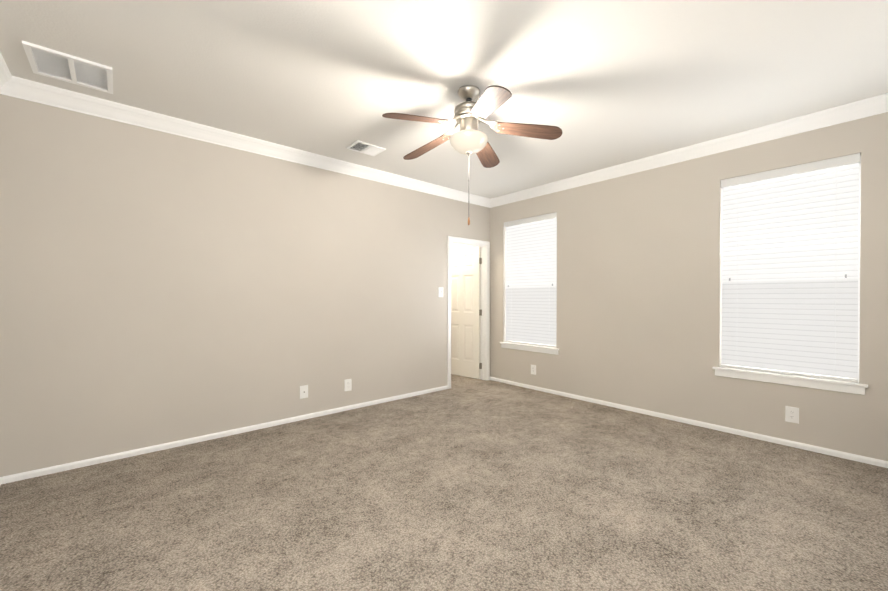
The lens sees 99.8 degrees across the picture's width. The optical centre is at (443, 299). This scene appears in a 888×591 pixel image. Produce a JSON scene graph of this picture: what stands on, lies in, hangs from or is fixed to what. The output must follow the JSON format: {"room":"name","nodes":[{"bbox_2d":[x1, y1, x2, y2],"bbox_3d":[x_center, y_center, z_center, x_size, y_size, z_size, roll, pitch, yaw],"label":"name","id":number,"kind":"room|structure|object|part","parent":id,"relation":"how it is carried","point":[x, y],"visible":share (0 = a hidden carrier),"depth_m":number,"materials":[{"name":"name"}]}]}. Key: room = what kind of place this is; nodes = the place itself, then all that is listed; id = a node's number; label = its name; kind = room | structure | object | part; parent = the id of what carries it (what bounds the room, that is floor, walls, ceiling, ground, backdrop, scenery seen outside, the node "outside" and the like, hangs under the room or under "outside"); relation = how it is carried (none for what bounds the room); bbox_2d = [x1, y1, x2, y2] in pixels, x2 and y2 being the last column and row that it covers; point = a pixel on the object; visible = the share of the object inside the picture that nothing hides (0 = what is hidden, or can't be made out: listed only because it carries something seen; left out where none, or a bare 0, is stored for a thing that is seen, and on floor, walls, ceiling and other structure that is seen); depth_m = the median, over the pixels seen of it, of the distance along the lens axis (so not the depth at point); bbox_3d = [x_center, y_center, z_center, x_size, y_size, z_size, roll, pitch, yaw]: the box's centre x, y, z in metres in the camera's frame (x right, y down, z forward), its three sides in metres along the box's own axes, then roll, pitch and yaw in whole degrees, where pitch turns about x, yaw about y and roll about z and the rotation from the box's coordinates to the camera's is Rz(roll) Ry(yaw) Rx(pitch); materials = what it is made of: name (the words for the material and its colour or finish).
{"room":"empty bedroom","nodes":[
{"label":"empty bedroom","id":0,"kind":"room"},
{"bbox_2d":[0,94,489,476],"bbox_3d":[-1.184,-0.137,4.163,4.906,2.740,0.115,0,0,-41],"label":"wall","id":1,"kind":"structure","parent":0,"point":[157,287],"depth_m":3.21,"materials":[{"name":"beige paint"}]},
{"bbox_2d":[0,477,3,485],"bbox_3d":[-1.675,1.229,1.005,0.012,0.048,3.990,0,0,-41],"label":"baseboard","id":2,"kind":"structure","parent":1,"relation":"attached to","point":[1,478],"depth_m":2.52,"materials":[{"name":"white wood"}]},
{"bbox_2d":[0,52,15,95],"bbox_3d":[-1.639,-1.431,0.999,0.082,0.112,3.840,0,0,-41],"label":"crown molding","id":3,"kind":"structure","parent":1,"relation":"attached to","point":[7,81],"depth_m":2.49,"materials":[{"name":"white wood"}]},
{"bbox_2d":[3,385,447,483],"bbox_3d":[-1.472,1.211,3.837,4.032,0.048,0.012,0,0,-41],"label":"baseboard","id":4,"kind":"structure","parent":1,"relation":"attached to","point":[183,442],"depth_m":3.21,"materials":[{"name":"white wood"}]},
{"bbox_2d":[0,77,491,207],"bbox_3d":[-1.119,-1.451,4.081,4.906,0.112,0.082,0,0,-41],"label":"crown molding","id":5,"kind":"structure","parent":1,"relation":"attached to","point":[26,89],"depth_m":3.27,"materials":[{"name":"white wood"}]},
{"bbox_2d":[300,385,307,398],"bbox_3d":[-1.442,0.950,3.859,0.085,0.132,0.017,0,0,-41],"label":"outlet","id":6,"kind":"object","parent":1,"relation":"attached to","point":[304,391],"visible":1,"depth_m":3.86,"materials":[{"name":"white plastic"}]},
{"bbox_2d":[344,379,351,390],"bbox_3d":[-1.073,0.953,4.184,0.085,0.132,0.009,0,0,-41],"label":"electrical outlet","id":7,"kind":"object","parent":1,"relation":"attached to","point":[347,384],"visible":1,"depth_m":4.18,"materials":[{"name":"white plastic"}]},
{"bbox_2d":[438,287,442,296],"bbox_3d":[-0.038,-0.103,5.070,0.085,0.132,0.018,0,0,-41],"label":"light switch","id":8,"kind":"object","parent":1,"relation":"attached to","point":[440,291],"visible":1,"depth_m":5.07,"materials":[{"name":"white plastic"}]},
{"bbox_2d":[451,246,480,378],"bbox_3d":[0.297,0.197,5.988,0.724,2.033,0.047,0,0,43],"label":"door leaf","id":9,"kind":"structure","parent":1,"relation":"in","point":[465,308],"depth_m":5.91,"materials":[{"name":"white wood"}]},
{"bbox_3d":[0.558,0.208,5.746,0.012,1.713,0.044,0,0,43],"label":"door hinges","id":10,"kind":"part","parent":9,"relation":"part of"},
{"bbox_2d":[447,236,489,388],"bbox_3d":[0.330,0.170,5.479,0.850,2.110,0.149,0,0,-41],"label":"door frame","id":11,"kind":"structure","parent":1,"relation":"attached to","point":[465,240],"depth_m":5.67,"materials":[{"name":"white wood"}]},
{"bbox_2d":[0,374,887,590],"bbox_3d":[-0.282,1.299,3.176,5.191,0.120,5.732,0,0,-41],"label":"floor","id":12,"kind":"structure","parent":0,"point":[463,483],"depth_m":2.22,"materials":[{"name":"carpet"}]},
{"bbox_2d":[0,0,887,198],"bbox_3d":[-0.282,-1.561,3.158,5.191,0.120,5.732,0,0,-41],"label":"ceiling","id":13,"kind":"structure","parent":0,"point":[602,84],"depth_m":2.41,"materials":[{"name":"white paint"}]},
{"bbox_2d":[22,40,112,93],"bbox_3d":[-2.407,-1.488,2.425,0.390,0.016,0.380,0,0,-41],"label":"ceiling vent","id":14,"kind":"object","parent":13,"relation":"in","point":[51,63],"visible":1,"depth_m":2.40,"materials":[{"name":"white metal"}]},
{"bbox_2d":[347,140,385,155],"bbox_3d":[-0.770,-1.497,3.706,0.308,0.014,0.230,0,0,-41],"label":"ceiling vent","id":15,"kind":"object","parent":13,"relation":"in","point":[365,148],"visible":0.98,"depth_m":3.69,"materials":[{"name":"white metal"}]},
{"bbox_2d":[382,85,562,224],"bbox_3d":[0.140,-1.017,2.700,1.244,0.961,1.238,0,0,-41],"label":"ceiling fan","id":16,"kind":"object","parent":13,"relation":"hanging from","point":[469,138],"visible":1,"depth_m":2.63,"materials":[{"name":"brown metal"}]},
{"bbox_3d":[-0.187,-1.199,2.471,0.461,0.006,0.148,-10,17,-31],"label":"blade","id":17,"kind":"part","parent":16,"relation":"part of","materials":[{"name":"brown wood"}]},
{"label":"blade","id":18,"kind":"part","parent":16,"relation":"part of","materials":[{"name":"brown wood"}]},
{"bbox_3d":[0.179,-1.111,2.692,0.278,0.105,0.278,0,0,-41],"label":"lamp shade","id":19,"kind":"part","parent":16,"relation":"part of","materials":[{"name":"white glass"}]},
{"label":"blade","id":20,"kind":"part","parent":16,"relation":"part of","materials":[{"name":"brown wood"}]},
{"label":"blade","id":21,"kind":"part","parent":16,"relation":"part of","materials":[{"name":"brown wood"}]},
{"label":"blade","id":22,"kind":"part","parent":16,"relation":"part of","materials":[{"name":"brown wood"}]},
{"bbox_2d":[451,112,887,460],"bbox_3d":[1.614,-0.141,4.812,0.170,2.740,5.732,0,0,-41],"label":"wall","id":23,"kind":"structure","parent":0,"point":[639,287],"depth_m":3.80,"materials":[{"name":"beige paint"}]},
{"bbox_2d":[500,342,558,354],"bbox_3d":[1.195,0.667,5.220,0.129,0.082,0.980,0,0,-41],"label":"window sill","id":24,"kind":"structure","parent":23,"relation":"attached to","point":[535,348],"depth_m":5.14,"materials":[{"name":"white wood"}]},
{"bbox_2d":[504,212,556,347],"bbox_3d":[1.227,-0.249,5.242,0.149,1.790,0.890,0,0,-41],"label":"window blind","id":25,"kind":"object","parent":23,"relation":"in","point":[531,277],"depth_m":5.19,"materials":[{"name":"white plastic"}]},
{"bbox_3d":[1.197,-0.259,5.216,0.069,1.766,0.882,0,0,-41],"label":"window blind rails","id":26,"kind":"part","parent":25,"relation":"part of","materials":[{"name":"white plastic"}]},
{"bbox_2d":[531,365,535,374],"bbox_3d":[1.227,0.957,5.131,0.006,0.132,0.085,0,0,-41],"label":"outlet","id":27,"kind":"object","parent":23,"relation":"attached to","point":[534,369],"visible":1,"depth_m":5.12,"materials":[{"name":"white plastic"}]},
{"bbox_2d":[490,377,887,467],"bbox_3d":[2.014,1.209,4.218,0.016,0.048,4.007,0,0,-41],"label":"baseboard","id":28,"kind":"structure","parent":23,"relation":"attached to","point":[845,455],"depth_m":3.52,"materials":[{"name":"white wood"}]},
{"bbox_2d":[492,93,887,206],"bbox_3d":[2.005,-1.451,4.161,0.082,0.112,3.840,0,0,-41],"label":"crown molding","id":29,"kind":"structure","parent":23,"relation":"attached to","point":[875,105],"depth_m":3.47,"materials":[{"name":"white wood"}]},
{"bbox_2d":[712,367,867,394],"bbox_3d":[2.922,0.680,3.230,0.129,0.082,0.980,0,0,-41],"label":"window sill","id":30,"kind":"structure","parent":23,"relation":"attached to","point":[825,384],"depth_m":3.13,"materials":[{"name":"white wood"}]},
{"bbox_2d":[720,153,860,381],"bbox_3d":[2.954,-0.236,3.252,0.149,1.790,0.890,0,0,-41],"label":"window blind","id":31,"kind":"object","parent":23,"relation":"in","point":[798,247],"depth_m":3.17,"materials":[{"name":"white plastic"}]},
{"bbox_2d":[737,203,737,267],"bbox_3d":[2.712,-0.223,3.460,0.002,1.680,0.002,0,0,-41],"label":"blind cord","id":32,"kind":"object","parent":31,"relation":"attached to","point":[737,203],"depth_m":3.46,"materials":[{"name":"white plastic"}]},
{"bbox_3d":[2.924,-0.246,3.226,0.069,1.766,0.882,0,0,-41],"label":"window blind rails","id":33,"kind":"part","parent":31,"relation":"part of","materials":[{"name":"white plastic"}]},
{"bbox_2d":[785,406,798,423],"bbox_3d":[2.939,0.969,3.158,0.006,0.132,0.085,0,0,-41],"label":"outlet","id":34,"kind":"object","parent":23,"relation":"attached to","point":[788,409],"visible":1,"depth_m":3.15,"materials":[{"name":"white plastic"}]}
]}

